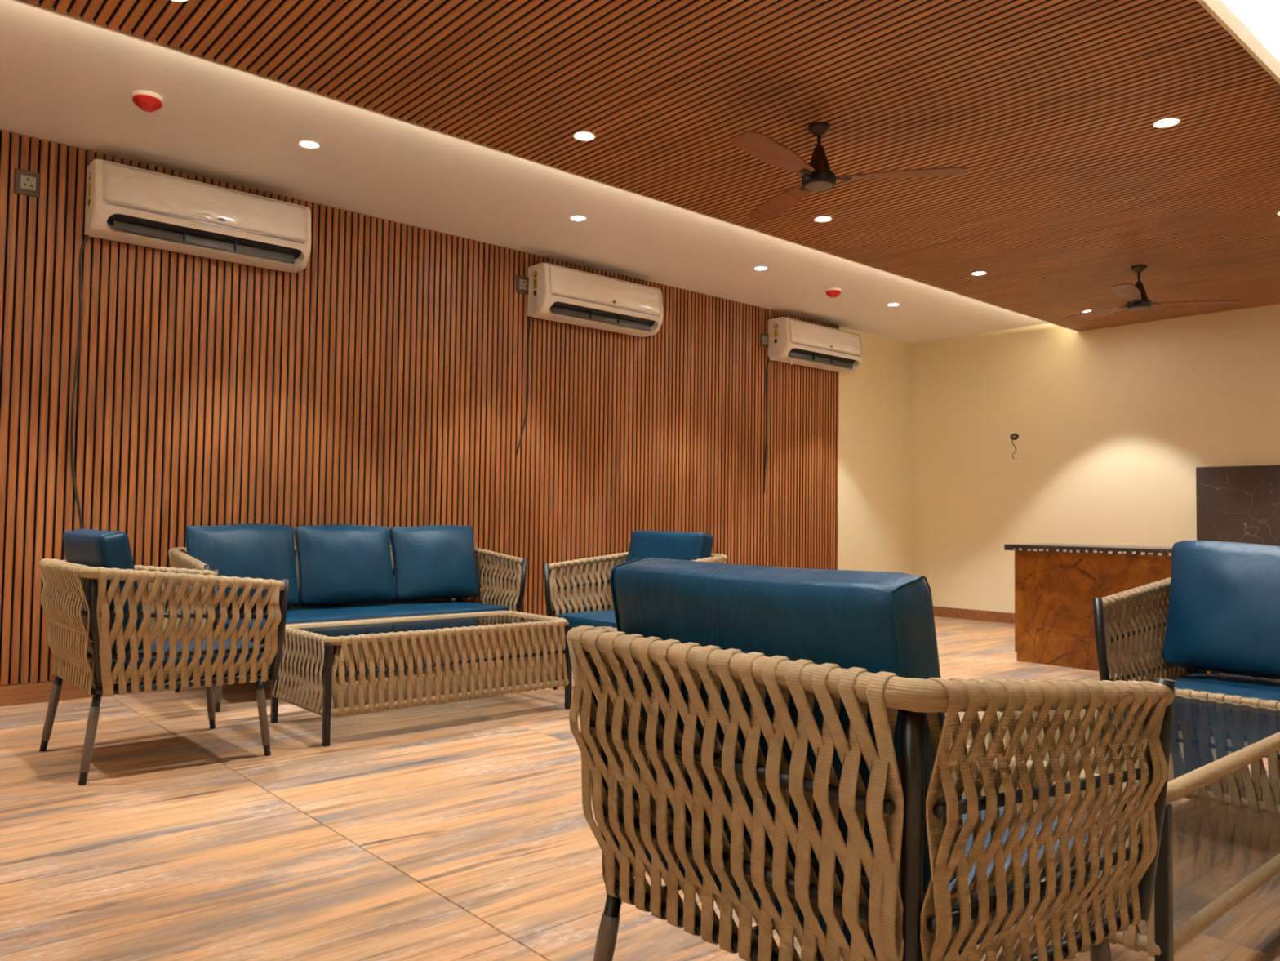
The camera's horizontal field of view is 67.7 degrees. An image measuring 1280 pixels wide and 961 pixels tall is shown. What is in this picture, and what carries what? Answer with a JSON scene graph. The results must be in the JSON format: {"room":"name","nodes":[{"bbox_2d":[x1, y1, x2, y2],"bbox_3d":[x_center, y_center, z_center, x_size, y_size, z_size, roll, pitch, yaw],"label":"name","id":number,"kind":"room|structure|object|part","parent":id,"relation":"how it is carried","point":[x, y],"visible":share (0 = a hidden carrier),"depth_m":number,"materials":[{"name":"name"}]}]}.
{"room":"lobby","nodes":[
{"label":"lobby","id":0,"kind":"room"},
{"bbox_2d":[0,129,912,685],"bbox_3d":[-1.509,-0.321,5.768,11.339,2.860,0.148,3,-3,-41],"label":"wall","id":1,"kind":"structure","parent":0,"point":[382,380],"depth_m":5.69,"materials":[{"name":"brown wood"}]},
{"bbox_2d":[13,168,40,197],"bbox_3d":[-2.879,-1.398,4.487,0.104,0.116,0.012,3,-3,-41],"label":"power socket","id":2,"kind":"object","parent":1,"relation":"attached to","point":[27,183],"visible":1,"depth_m":4.48,"materials":[{"name":"grey plastic"}]},
{"bbox_2d":[70,234,88,528],"bbox_3d":[-2.703,-0.401,4.611,0.072,1.657,0.015,3,-3,-41],"label":"cable","id":3,"kind":"object","parent":1,"relation":"attached to","point":[86,237],"visible":0.88,"depth_m":4.60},
{"bbox_2d":[84,159,311,273],"bbox_3d":[-2.237,-1.345,4.912,1.047,0.340,0.222,3,-3,-41],"label":"air conditioner","id":4,"kind":"object","parent":1,"relation":"attached to","point":[125,203],"visible":1,"depth_m":4.81,"materials":[{"name":"white plastic"}]},
{"bbox_3d":[-2.175,-1.403,4.846,0.985,0.196,0.034,3,-3,-41],"label":"panel","id":5,"kind":"part","parent":4,"relation":"part of","materials":[{"name":"plastic"}]},
{"bbox_2d":[0,637,554,706],"bbox_3d":[-1.533,1.057,5.630,11.219,0.094,0.026,3,-3,-41],"label":"baseboard","id":6,"kind":"structure","parent":1,"relation":"attached to","point":[39,691],"depth_m":4.49,"materials":[{"name":"brown wood"}]},
{"bbox_2d":[515,275,528,294],"bbox_3d":[-0.778,-1.300,6.340,0.104,0.116,0.012,3,-3,-41],"label":"power socket","id":7,"kind":"object","parent":1,"relation":"attached to","point":[522,282],"visible":1,"depth_m":6.33,"materials":[{"name":"grey plastic"}]},
{"bbox_2d":[515,316,532,454],"bbox_3d":[-0.769,-0.639,6.324,0.113,0.943,0.017,3,-3,-41],"label":"cable","id":8,"kind":"object","parent":1,"relation":"attached to","point":[531,317],"visible":1,"depth_m":6.34,"materials":[{"name":"black plastic"}]},
{"bbox_2d":[527,262,662,337],"bbox_3d":[-0.285,-1.246,6.634,1.047,0.337,0.222,3,-3,-41],"label":"air conditioner","id":9,"kind":"object","parent":1,"relation":"attached to","point":[557,293],"visible":1,"depth_m":6.51,"materials":[{"name":"white plastic"}]},
{"bbox_3d":[-0.222,-1.305,6.568,0.985,0.196,0.034,3,-3,-41],"label":"panel","id":10,"kind":"part","parent":9,"relation":"part of","materials":[{"name":"plastic"}]},
{"bbox_2d":[760,332,768,347],"bbox_3d":[1.039,-1.168,7.941,0.104,0.116,0.012,3,-3,-41],"label":"power socket","id":11,"kind":"object","parent":1,"relation":"attached to","point":[764,342],"visible":1,"depth_m":7.93,"materials":[{"name":"grey plastic"}]},
{"bbox_2d":[768,316,862,373],"bbox_3d":[1.533,-1.143,8.236,1.047,0.377,0.222,3,-3,-41],"label":"air conditioner","id":12,"kind":"object","parent":1,"relation":"attached to","point":[793,341],"visible":1,"depth_m":8.09,"materials":[{"name":"white plastic"}]},
{"bbox_2d":[763,356,769,493],"bbox_3d":[1.050,-0.463,7.927,0.068,1.143,0.020,3,-3,-41],"label":"cable","id":13,"kind":"object","parent":12,"relation":"hanging from","point":[768,357],"visible":1,"depth_m":7.92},
{"bbox_3d":[1.596,-1.222,8.171,0.985,0.196,0.034,3,-3,-41],"label":"panel","id":14,"kind":"part","parent":12,"relation":"part of","materials":[{"name":"plastic"}]},
{"bbox_2d":[0,616,1279,960],"bbox_3d":[1.391,1.041,2.314,11.219,0.060,8.866,3,-3,-41],"label":"floor","id":15,"kind":"structure","parent":0,"point":[458,830],"depth_m":2.67,"materials":[{"name":"tile"}]},
{"bbox_2d":[38,558,289,785],"bbox_3d":[-1.808,0.660,3.580,0.684,0.722,0.765,3,-3,-43],"label":"armchair","id":16,"kind":"object","parent":15,"relation":"on","point":[68,639],"visible":0.96,"depth_m":3.33,"materials":[{"name":"beige wicker"}]},
{"bbox_3d":[-2.211,0.867,3.590,0.077,0.298,0.027,1,-2,-7],"label":"leg","id":17,"kind":"part","parent":16,"relation":"part of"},
{"bbox_3d":[-2.037,0.446,3.375,0.017,0.017,0.589,3,-3,-43],"label":"rod","id":18,"kind":"part","parent":16,"relation":"part of","materials":[{"name":"brown wicker"}]},
{"bbox_3d":[-2.022,0.591,3.385,0.017,0.017,0.565,3,-3,-43],"label":"rod","id":19,"kind":"part","parent":16,"relation":"part of","materials":[{"name":"beige wicker"}]},
{"bbox_3d":[-1.826,0.856,3.172,0.027,0.298,0.077,0,-2,12],"label":"leg","id":20,"kind":"part","parent":16,"relation":"part of","materials":[{"name":"brown wood"}]},
{"bbox_3d":[-1.808,0.511,3.182,0.029,0.392,0.078,0,-2,11],"label":"corner post","id":21,"kind":"part","parent":16,"relation":"part of","materials":[{"name":"black metal"}]},
{"bbox_3d":[-1.797,0.722,3.588,0.600,0.021,0.681,3,-3,-43],"label":"rail","id":22,"kind":"part","parent":16,"relation":"part of","materials":[{"name":"beige wicker"}]},
{"bbox_2d":[87,636,271,681],"bbox_3d":[-1.768,0.664,3.617,0.562,0.096,0.539,3,-3,-43],"label":"seat cushion","id":23,"kind":"object","parent":16,"relation":"on","point":[204,643],"visible":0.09,"depth_m":3.47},
{"bbox_2d":[62,528,143,653],"bbox_3d":[-1.950,0.390,3.473,0.173,0.421,0.571,3,-3,-43],"label":"cushion","id":24,"kind":"object","parent":23,"relation":"on","point":[88,547],"visible":0.44,"depth_m":3.28,"materials":[{"name":"blue leather"}]},
{"bbox_3d":[-1.660,0.720,3.440,0.559,0.016,0.014,3,-3,-42],"label":"seat rail","id":25,"kind":"part","parent":16,"relation":"part of","materials":[{"name":"beige wicker"}]},
{"bbox_3d":[-1.565,0.606,3.355,0.572,0.036,0.017,3,-3,-40],"label":"rod","id":26,"kind":"part","parent":16,"relation":"part of","materials":[{"name":"brown wicker"}]},
{"bbox_3d":[-1.556,0.474,3.344,0.594,0.059,0.017,3,-3,-40],"label":"rod","id":27,"kind":"part","parent":16,"relation":"part of","materials":[{"name":"black metal"}]},
{"bbox_3d":[-1.792,0.888,3.977,0.027,0.297,0.065,0,-3,25],"label":"leg","id":28,"kind":"part","parent":16,"relation":"part of","materials":[{"name":"black metal"}]},
{"bbox_3d":[-1.809,0.567,4.055,0.031,0.374,0.068,1,-2,-7],"label":"post","id":29,"kind":"part","parent":16,"relation":"part of","materials":[{"name":"brown wicker"}]},
{"bbox_3d":[-1.406,0.876,3.557,0.065,0.297,0.027,2,-2,-21],"label":"leg","id":30,"kind":"part","parent":16,"relation":"part of","materials":[{"name":"brown wood"}]},
{"bbox_3d":[-1.338,0.553,3.543,0.068,0.374,0.031,0,-2,12],"label":"post","id":31,"kind":"part","parent":16,"relation":"part of","materials":[{"name":"brown wicker"}]},
{"bbox_2d":[168,544,528,711],"bbox_3d":[-1.519,0.720,5.088,1.757,0.728,0.693,3,-3,-41],"label":"sofa","id":32,"kind":"object","parent":15,"relation":"on","point":[181,559],"visible":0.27,"depth_m":5.50,"materials":[{"name":"beige plastic"}]},
{"bbox_3d":[-1.938,0.570,4.294,0.031,0.384,0.067,0,-2,12],"label":"post","id":33,"kind":"part","parent":32,"relation":"part of","materials":[{"name":"grey metal"}]},
{"bbox_3d":[-1.916,0.901,4.346,0.027,0.297,0.058,1,-2,-18],"label":"leg","id":34,"kind":"part","parent":32,"relation":"part of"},
{"bbox_3d":[-1.510,0.784,5.074,1.676,0.021,0.611,3,-3,-41],"label":"rail","id":35,"kind":"part","parent":32,"relation":"part of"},
{"bbox_2d":[225,600,509,639],"bbox_3d":[-1.485,0.724,5.049,1.533,0.096,0.573,3,-3,-41],"label":"sofa seat cushion","id":36,"kind":"object","parent":32,"relation":"on","point":[301,615],"visible":0.41,"depth_m":5.00,"materials":[{"name":"blue leather"}]},
{"bbox_2d":[185,523,299,610],"bbox_3d":[-2.003,0.435,4.826,0.539,0.431,0.243,3,-3,-41],"label":"cushion","id":37,"kind":"object","parent":36,"relation":"on","point":[263,551],"visible":0.61,"depth_m":4.78,"materials":[{"name":"blue leather"}]},
{"bbox_2d":[294,524,395,605],"bbox_3d":[-1.593,0.454,5.186,0.539,0.431,0.240,3,-3,-41],"label":"cushion","id":38,"kind":"object","parent":36,"relation":"on","point":[338,563],"visible":1,"depth_m":5.10,"materials":[{"name":"blue leather"}]},
{"bbox_2d":[389,524,479,600],"bbox_3d":[-1.184,0.474,5.547,0.540,0.432,0.242,3,-3,-41],"label":"cushion","id":39,"kind":"object","parent":36,"relation":"on","point":[431,562],"visible":1,"depth_m":5.45,"materials":[{"name":"blue leather"}]},
{"bbox_3d":[-0.881,0.702,5.620,0.017,0.035,0.582,3,-3,-44],"label":"rod","id":40,"kind":"part","parent":32,"relation":"part of","materials":[{"name":"brown wicker"}]},
{"bbox_3d":[-0.870,0.569,5.640,0.017,0.056,0.603,3,-3,-44],"label":"rod","id":41,"kind":"part","parent":32,"relation":"part of","materials":[{"name":"brown wicker"}]},
{"bbox_3d":[-0.672,0.630,5.410,0.067,0.384,0.031,1,-2,-5],"label":"post","id":42,"kind":"part","parent":32,"relation":"part of","materials":[{"name":"black metal"}]},
{"bbox_2d":[270,610,572,746],"bbox_3d":[-0.955,0.849,4.313,1.210,0.421,0.567,3,-3,-41],"label":"coffee table","id":43,"kind":"object","parent":15,"relation":"on","point":[399,636],"visible":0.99,"depth_m":4.06,"materials":[{"name":"wicker"}]},
{"bbox_3d":[-1.576,0.849,4.126,0.025,0.390,0.025,3,-3,-41],"label":"leg","id":44,"kind":"part","parent":43,"relation":"part of","materials":[{"name":"black metal"}]},
{"bbox_3d":[-1.394,0.769,3.930,0.014,0.014,0.530,3,-3,-41],"label":"rod","id":45,"kind":"part","parent":43,"relation":"part of","materials":[{"name":"beige wicker"}]},
{"bbox_3d":[-1.220,0.838,3.723,0.025,0.390,0.025,3,-3,-41],"label":"leg","id":46,"kind":"part","parent":43,"relation":"part of","materials":[{"name":"black metal"}]},
{"bbox_3d":[-0.954,0.656,4.322,1.146,0.008,0.506,3,-3,-41],"label":"glass","id":47,"kind":"part","parent":43,"relation":"part of","materials":[{"name":"clear glass"}]},
{"bbox_3d":[-0.780,0.785,4.118,1.170,0.014,0.014,3,-3,-41],"label":"rod","id":48,"kind":"part","parent":43,"relation":"part of","materials":[{"name":"beige wicker"}]},
{"bbox_3d":[-0.337,0.880,4.501,0.025,0.390,0.025,3,-3,-41],"label":"leg","id":49,"kind":"part","parent":43,"relation":"part of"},
{"bbox_2d":[543,551,727,689],"bbox_3d":[-0.015,0.739,4.995,0.684,0.722,0.765,3,-3,-41],"label":"armchair","id":50,"kind":"object","parent":15,"relation":"on","point":[550,574],"visible":0.23,"depth_m":5.17,"materials":[{"name":"beige wicker"}]},
{"bbox_3d":[-0.481,0.624,5.050,0.068,0.374,0.031,0,-2,13],"label":"post","id":51,"kind":"part","parent":50,"relation":"part of","materials":[{"name":"black metal"}]},
{"bbox_3d":[-0.252,0.697,5.229,0.572,0.036,0.017,3,-3,-38],"label":"rod","id":52,"kind":"part","parent":50,"relation":"part of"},
{"bbox_3d":[-0.258,0.566,5.250,0.594,0.059,0.017,3,-3,-39],"label":"rod","id":53,"kind":"part","parent":50,"relation":"part of","materials":[{"name":"beige wicker"}]},
{"bbox_2d":[556,609,616,627],"bbox_3d":[-0.057,0.739,4.958,0.562,0.096,0.539,3,-3,-41],"label":"seat cushion","id":54,"kind":"object","parent":50,"relation":"on","point":[594,618],"visible":0.23,"depth_m":4.83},
{"bbox_2d":[626,529,713,561],"bbox_3d":[0.136,0.482,5.120,0.173,0.421,0.571,3,-3,-41],"label":"cushion","id":55,"kind":"object","parent":54,"relation":"on","point":[681,545],"visible":0.43,"depth_m":5.07,"materials":[{"name":"blue leather"}]},
{"bbox_2d":[565,625,1174,960],"bbox_3d":[0.337,0.607,1.550,0.684,0.722,0.765,3,-3,-41],"label":"armchair","id":56,"kind":"object","parent":15,"relation":"on","point":[611,740],"visible":0.88,"depth_m":1.29,"materials":[{"name":"beige wicker"}]},
{"bbox_3d":[-0.063,0.471,1.597,0.078,0.392,0.029,1,-2,-5],"label":"corner post","id":57,"kind":"part","parent":56,"relation":"part of","materials":[{"name":"brown wicker"}]},
{"bbox_3d":[-0.065,0.815,1.569,0.077,0.298,0.027,1,-2,-6],"label":"leg","id":58,"kind":"part","parent":56,"relation":"part of","materials":[{"name":"black metal"}]},
{"bbox_3d":[0.137,0.567,1.817,0.572,0.036,0.017,3,-3,-44],"label":"rod","id":59,"kind":"part","parent":56,"relation":"part of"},
{"bbox_3d":[0.214,0.675,1.710,0.559,0.016,0.014,3,-3,-42],"label":"seat rail","id":60,"kind":"part","parent":56,"relation":"part of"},
{"bbox_3d":[0.103,0.394,1.351,0.017,0.017,0.589,3,-3,-41],"label":"rod","id":61,"kind":"part","parent":56,"relation":"part of","materials":[{"name":"brown wicker"}]},
{"bbox_3d":[0.118,0.538,1.360,0.017,0.017,0.565,3,-3,-41],"label":"rod","id":62,"kind":"part","parent":56,"relation":"part of","materials":[{"name":"black metal"}]},
{"bbox_3d":[0.348,0.671,1.558,0.559,0.016,0.014,3,-3,-41],"label":"seat rail","id":63,"kind":"part","parent":56,"relation":"part of","materials":[{"name":"black metal"}]},
{"bbox_3d":[0.362,0.835,1.946,0.027,0.297,0.065,0,-3,27],"label":"leg","id":64,"kind":"part","parent":56,"relation":"part of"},
{"bbox_3d":[0.348,0.669,1.558,0.600,0.021,0.681,3,-3,-41],"label":"rail","id":65,"kind":"part","parent":56,"relation":"part of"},
{"bbox_2d":[645,797,1100,960],"bbox_3d":[0.378,0.611,1.586,0.562,0.096,0.539,3,-3,-41],"label":"seat cushion","id":66,"kind":"object","parent":56,"relation":"on","point":[864,881],"visible":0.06,"depth_m":1.42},
{"bbox_2d":[609,557,956,893],"bbox_3d":[0.192,0.337,1.446,0.173,0.421,0.571,3,-3,-41],"label":"cushion","id":67,"kind":"object","parent":66,"relation":"on","point":[876,622],"visible":0.48,"depth_m":1.33,"materials":[{"name":"blue leather"}]},
{"bbox_3d":[0.327,0.458,1.152,0.029,0.392,0.078,0,-2,12],"label":"corner post","id":68,"kind":"part","parent":56,"relation":"part of","materials":[{"name":"black metal"}]},
{"bbox_3d":[0.574,0.553,1.319,0.572,0.036,0.017,3,-3,-38],"label":"rod","id":69,"kind":"part","parent":56,"relation":"part of","materials":[{"name":"black metal"}]},
{"bbox_3d":[0.583,0.421,1.308,0.594,0.059,0.017,3,-3,-39],"label":"rod","id":70,"kind":"part","parent":56,"relation":"part of","materials":[{"name":"black metal"}]},
{"bbox_3d":[0.739,0.823,1.517,0.065,0.297,0.027,2,-2,-19],"label":"leg","id":71,"kind":"part","parent":56,"relation":"part of","materials":[{"name":"brown wicker"}]},
{"bbox_3d":[0.805,0.499,1.502,0.068,0.374,0.031,0,-2,14],"label":"post","id":72,"kind":"part","parent":56,"relation":"part of","materials":[{"name":"brown wicker"}]},
{"bbox_2d":[949,687,1279,960],"bbox_3d":[1.218,0.799,2.334,1.210,0.421,0.567,3,-3,-41],"label":"coffee table","id":73,"kind":"object","parent":15,"relation":"on","point":[1192,781],"visible":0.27,"depth_m":2.60,"materials":[{"name":"wicker"}]},
{"bbox_3d":[1.483,0.841,2.924,0.025,0.390,0.025,3,-3,-41],"label":"leg","id":74,"kind":"part","parent":73,"relation":"part of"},
{"bbox_3d":[0.956,0.787,1.742,0.025,0.390,0.025,3,-3,-41],"label":"leg","id":75,"kind":"part","parent":73,"relation":"part of","materials":[{"name":"black metal"}]},
{"bbox_3d":[1.659,0.761,2.723,0.014,0.014,0.530,3,-3,-41],"label":"rod","id":76,"kind":"part","parent":73,"relation":"part of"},
{"bbox_2d":[1014,550,1279,679],"bbox_3d":[3.532,0.803,5.483,0.560,0.722,2.600,3,-3,-41],"label":"counter","id":77,"kind":"object","parent":15,"relation":"on","point":[1055,592],"depth_m":6.00,"materials":[{"name":"stone"}]},
{"bbox_2d":[1004,543,1172,555],"bbox_3d":[3.534,0.423,5.492,0.652,0.038,2.695,3,-3,-41],"label":"countertop","id":78,"kind":"structure","parent":77,"relation":"on","point":[1068,548],"depth_m":5.93,"materials":[{"name":"stone"}]},
{"bbox_2d":[1092,577,1275,767],"bbox_3d":[2.260,0.670,2.582,0.693,0.728,1.757,3,-3,-41],"label":"armchair","id":79,"kind":"object","parent":15,"relation":"on","point":[1104,640],"visible":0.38,"depth_m":3.15,"materials":[{"name":"beige wicker"}]},
{"bbox_3d":[1.462,0.563,3.007,0.067,0.384,0.031,0,-2,12],"label":"post","id":80,"kind":"part","parent":79,"relation":"part of","materials":[{"name":"black metal"}]},
{"bbox_3d":[1.688,0.505,3.211,0.603,0.056,0.017,3,-3,-39],"label":"rod","id":81,"kind":"part","parent":79,"relation":"part of","materials":[{"name":"black metal"}]},
{"bbox_3d":[1.694,0.639,3.190,0.582,0.035,0.017,3,-3,-39],"label":"rod","id":82,"kind":"part","parent":79,"relation":"part of","materials":[{"name":"beige wicker"}]},
{"bbox_3d":[1.945,0.564,3.369,0.029,0.398,0.075,0,-2,12],"label":"corner post","id":83,"kind":"part","parent":79,"relation":"part of","materials":[{"name":"black metal"}]},
{"bbox_3d":[2.248,0.734,2.570,0.611,0.021,1.676,3,-3,-41],"label":"rail","id":84,"kind":"part","parent":79,"relation":"part of","materials":[{"name":"black metal"}]},
{"bbox_2d":[1171,672,1279,733],"bbox_3d":[2.221,0.673,2.548,0.573,0.096,1.533,3,-3,-41],"label":"sofa seat cushion","id":85,"kind":"object","parent":79,"relation":"on","point":[1229,685],"visible":0.34,"depth_m":2.98,"materials":[{"name":"blue leather"}]},
{"bbox_2d":[1162,540,1279,679],"bbox_3d":[1.990,0.416,3.080,0.240,0.433,0.539,3,-3,-41],"label":"cushion","id":86,"kind":"object","parent":85,"relation":"on","point":[1224,616],"visible":1,"depth_m":3.08,"materials":[{"name":"blue leather"}]},
{"bbox_2d":[911,303,1279,612],"bbox_3d":[5.572,-0.211,6.219,0.120,2.860,8.600,3,-3,-41],"label":"wall","id":87,"kind":"structure","parent":0,"point":[1113,425],"depth_m":8.21,"materials":[{"name":"beige paint"}]},
{"bbox_2d":[933,604,1014,623],"bbox_3d":[5.503,1.164,6.120,0.014,0.102,8.580,3,-3,-41],"label":"baseboard","id":88,"kind":"structure","parent":87,"relation":"attached to","point":[939,611],"depth_m":8.83,"materials":[{"name":"brown wood"}]},
{"bbox_2d":[1009,433,1018,458],"bbox_3d":[3.372,-0.309,8.610,0.024,0.232,0.082,3,-3,-41],"label":"cable","id":89,"kind":"object","parent":87,"relation":"attached to","point":[1014,436],"visible":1,"depth_m":8.61,"materials":[{"name":"brown metal"}]},
{"bbox_2d":[1195,464,1279,546],"bbox_3d":[5.292,0.493,6.383,0.029,1.253,2.847,3,-3,-41],"label":"marble panel","id":90,"kind":"object","parent":87,"relation":"attached to","point":[1234,504],"visible":0.45,"depth_m":7.23,"materials":[{"name":"brown stone"}]},
{"bbox_2d":[1222,0,1279,61],"bbox_3d":[1.346,-1.891,2.615,11.339,0.100,8.720,3,-3,-41],"label":"ceiling","id":91,"kind":"structure","parent":0,"point":[1261,17],"depth_m":3.69,"materials":[{"name":"white paint"}]},
{"bbox_2d":[0,0,1279,343],"bbox_3d":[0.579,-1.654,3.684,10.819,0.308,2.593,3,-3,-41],"label":"ceiling","id":92,"kind":"structure","parent":91,"relation":"attached to","point":[1068,184],"depth_m":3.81,"materials":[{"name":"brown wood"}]},
{"bbox_2d":[132,89,163,111],"bbox_3d":[-2.092,-1.602,4.054,0.116,0.060,0.116,3,-3,-41],"label":"smoke detector","id":93,"kind":"object","parent":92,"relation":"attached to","point":[146,100],"visible":1,"depth_m":4.02,"materials":[{"name":"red plastic"}]},
{"bbox_2d":[171,0,188,1],"bbox_3d":[-1.488,-1.556,3.045,0.100,0.008,0.100,3,-3,-41],"label":"recessed light","id":94,"kind":"object","parent":92,"relation":"in","point":[171,0],"visible":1,"depth_m":3.09,"materials":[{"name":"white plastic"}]},
{"bbox_2d":[297,140,319,148],"bbox_3d":[-1.581,-1.606,4.561,0.100,0.008,0.100,3,-3,-41],"label":"recessed light","id":95,"kind":"object","parent":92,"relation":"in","point":[309,142],"visible":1,"depth_m":4.56,"materials":[{"name":"white plastic"}]},
{"bbox_2d":[301,141,316,146],"bbox_3d":[-1.581,-1.606,4.561,0.074,0.001,0.074,3,-3,-41],"label":"diffuser","id":96,"kind":"object","parent":95,"relation":"attached to","point":[308,143],"depth_m":4.56,"materials":[{"name":"white plastic"}]},
{"bbox_2d":[569,215,586,221],"bbox_3d":[-0.367,-1.548,5.632,0.100,0.008,0.100,3,-3,-41],"label":"recessed light","id":97,"kind":"object","parent":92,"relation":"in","point":[573,216],"visible":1,"depth_m":5.63,"materials":[{"name":"white plastic"}]},
{"bbox_2d":[572,216,583,220],"bbox_3d":[-0.367,-1.548,5.632,0.074,0.001,0.074,3,-3,-41],"label":"diffuser","id":98,"kind":"object","parent":97,"relation":"attached to","point":[574,217],"depth_m":5.64,"materials":[{"name":"white plastic"}]},
{"bbox_2d":[573,130,595,141],"bbox_3d":[-0.242,-1.496,4.144,0.100,0.008,0.100,3,-3,-41],"label":"recessed light","id":99,"kind":"object","parent":92,"relation":"in","point":[575,135],"visible":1,"depth_m":4.14,"materials":[{"name":"white plastic"}]},
{"bbox_2d":[576,132,592,138],"bbox_3d":[-0.242,-1.496,4.144,0.074,0.001,0.074,3,-3,-41],"label":"diffuser","id":100,"kind":"object","parent":99,"relation":"attached to","point":[581,133],"depth_m":4.14,"materials":[{"name":"white plastic"}]},
{"bbox_2d":[753,266,768,270],"bbox_3d":[0.848,-1.489,6.703,0.100,0.008,0.100,3,-3,-41],"label":"recessed light","id":101,"kind":"object","parent":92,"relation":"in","point":[755,268],"visible":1,"depth_m":6.70,"materials":[{"name":"white plastic"}]},
{"bbox_2d":[813,215,831,222],"bbox_3d":[1.005,-1.436,5.243,0.100,0.008,0.100,3,-3,-41],"label":"recessed light","id":102,"kind":"object","parent":92,"relation":"in","point":[826,217],"visible":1,"depth_m":5.24,"materials":[{"name":"white plastic"}]},
{"bbox_2d":[817,217,828,221],"bbox_3d":[1.005,-1.437,5.243,0.074,0.001,0.074,3,-3,-41],"label":"diffuser","id":103,"kind":"object","parent":102,"relation":"attached to","point":[821,219],"depth_m":5.25,"materials":[{"name":"white plastic"}]},
{"bbox_2d":[825,287,840,297],"bbox_3d":[1.476,-1.428,7.287,0.116,0.060,0.116,3,-3,-41],"label":"smoke detector","id":104,"kind":"object","parent":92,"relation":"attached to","point":[833,292],"visible":1,"depth_m":7.25,"materials":[{"name":"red plastic"}]},
{"bbox_2d":[729,121,966,221],"bbox_3d":[0.656,-1.361,3.973,0.979,0.260,1.045,3,-3,-41],"label":"ceiling fan","id":105,"kind":"object","parent":92,"relation":"hanging from","point":[817,175],"visible":1,"depth_m":3.94,"materials":[{"name":"brown wood"}]},
{"bbox_3d":[0.533,-1.280,3.752,0.124,0.021,0.500,-1,-3,41],"label":"blade","id":106,"kind":"part","parent":105,"relation":"part of","materials":[{"name":"brown wood"}]},
{"bbox_3d":[0.639,-1.256,4.322,0.124,0.021,0.500,2,-2,-19],"label":"blade","id":107,"kind":"part","parent":105,"relation":"part of","materials":[{"name":"brown wood"}]},
{"bbox_3d":[0.753,-1.431,4.013,0.016,0.055,0.015,3,-3,-41],"label":"rod","id":108,"kind":"part","parent":105,"relation":"part of","materials":[{"name":"brown metal"}]},
{"bbox_3d":[1.080,-1.265,3.945,0.500,0.021,0.124,0,-2,11],"label":"blade","id":109,"kind":"part","parent":105,"relation":"part of","materials":[{"name":"brown wood"}]},
{"bbox_2d":[970,271,986,275],"bbox_3d":[2.252,-1.377,6.342,0.100,0.008,0.100,3,-3,-41],"label":"recessed light","id":110,"kind":"object","parent":92,"relation":"in","point":[984,273],"visible":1,"depth_m":6.34,"materials":[{"name":"white plastic"}]},
{"bbox_2d":[1062,264,1239,321],"bbox_3d":[3.105,-1.236,6.103,0.998,0.277,1.036,3,-3,-41],"label":"ceiling fan","id":111,"kind":"object","parent":92,"relation":"hanging from","point":[1135,295],"visible":1,"depth_m":6.08,"materials":[{"name":"brown metal"}]},
{"bbox_3d":[3.071,-1.124,6.427,0.124,0.021,0.500,2,-2,-22],"label":"blade","id":112,"kind":"part","parent":111,"relation":"part of","materials":[{"name":"brown wood"}]},
{"bbox_3d":[2.994,-1.148,5.852,0.124,0.021,0.500,-1,-3,38],"label":"blade","id":113,"kind":"part","parent":111,"relation":"part of","materials":[{"name":"brown wood"}]},
{"bbox_3d":[3.201,-1.307,6.124,0.016,0.072,0.015,3,-3,-41],"label":"rod","id":114,"kind":"part","parent":111,"relation":"part of","materials":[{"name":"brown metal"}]},
{"bbox_3d":[3.531,-1.132,6.073,0.500,0.021,0.124,0,-2,8],"label":"blade","id":115,"kind":"part","parent":111,"relation":"part of","materials":[{"name":"brown wood"}]},
{"bbox_2d":[1152,116,1180,128],"bbox_3d":[2.166,-1.474,3.928,0.100,0.008,0.100,3,-3,-41],"label":"recessed light","id":116,"kind":"object","parent":92,"relation":"in","point":[1178,120],"visible":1,"depth_m":3.93,"materials":[{"name":"white plastic"}]},
{"bbox_2d":[1156,119,1175,125],"bbox_3d":[2.166,-1.474,3.928,0.074,0.001,0.074,3,-3,-41],"label":"diffuser","id":117,"kind":"object","parent":116,"relation":"attached to","point":[1173,123],"depth_m":3.93,"materials":[{"name":"white plastic"}]}
]}

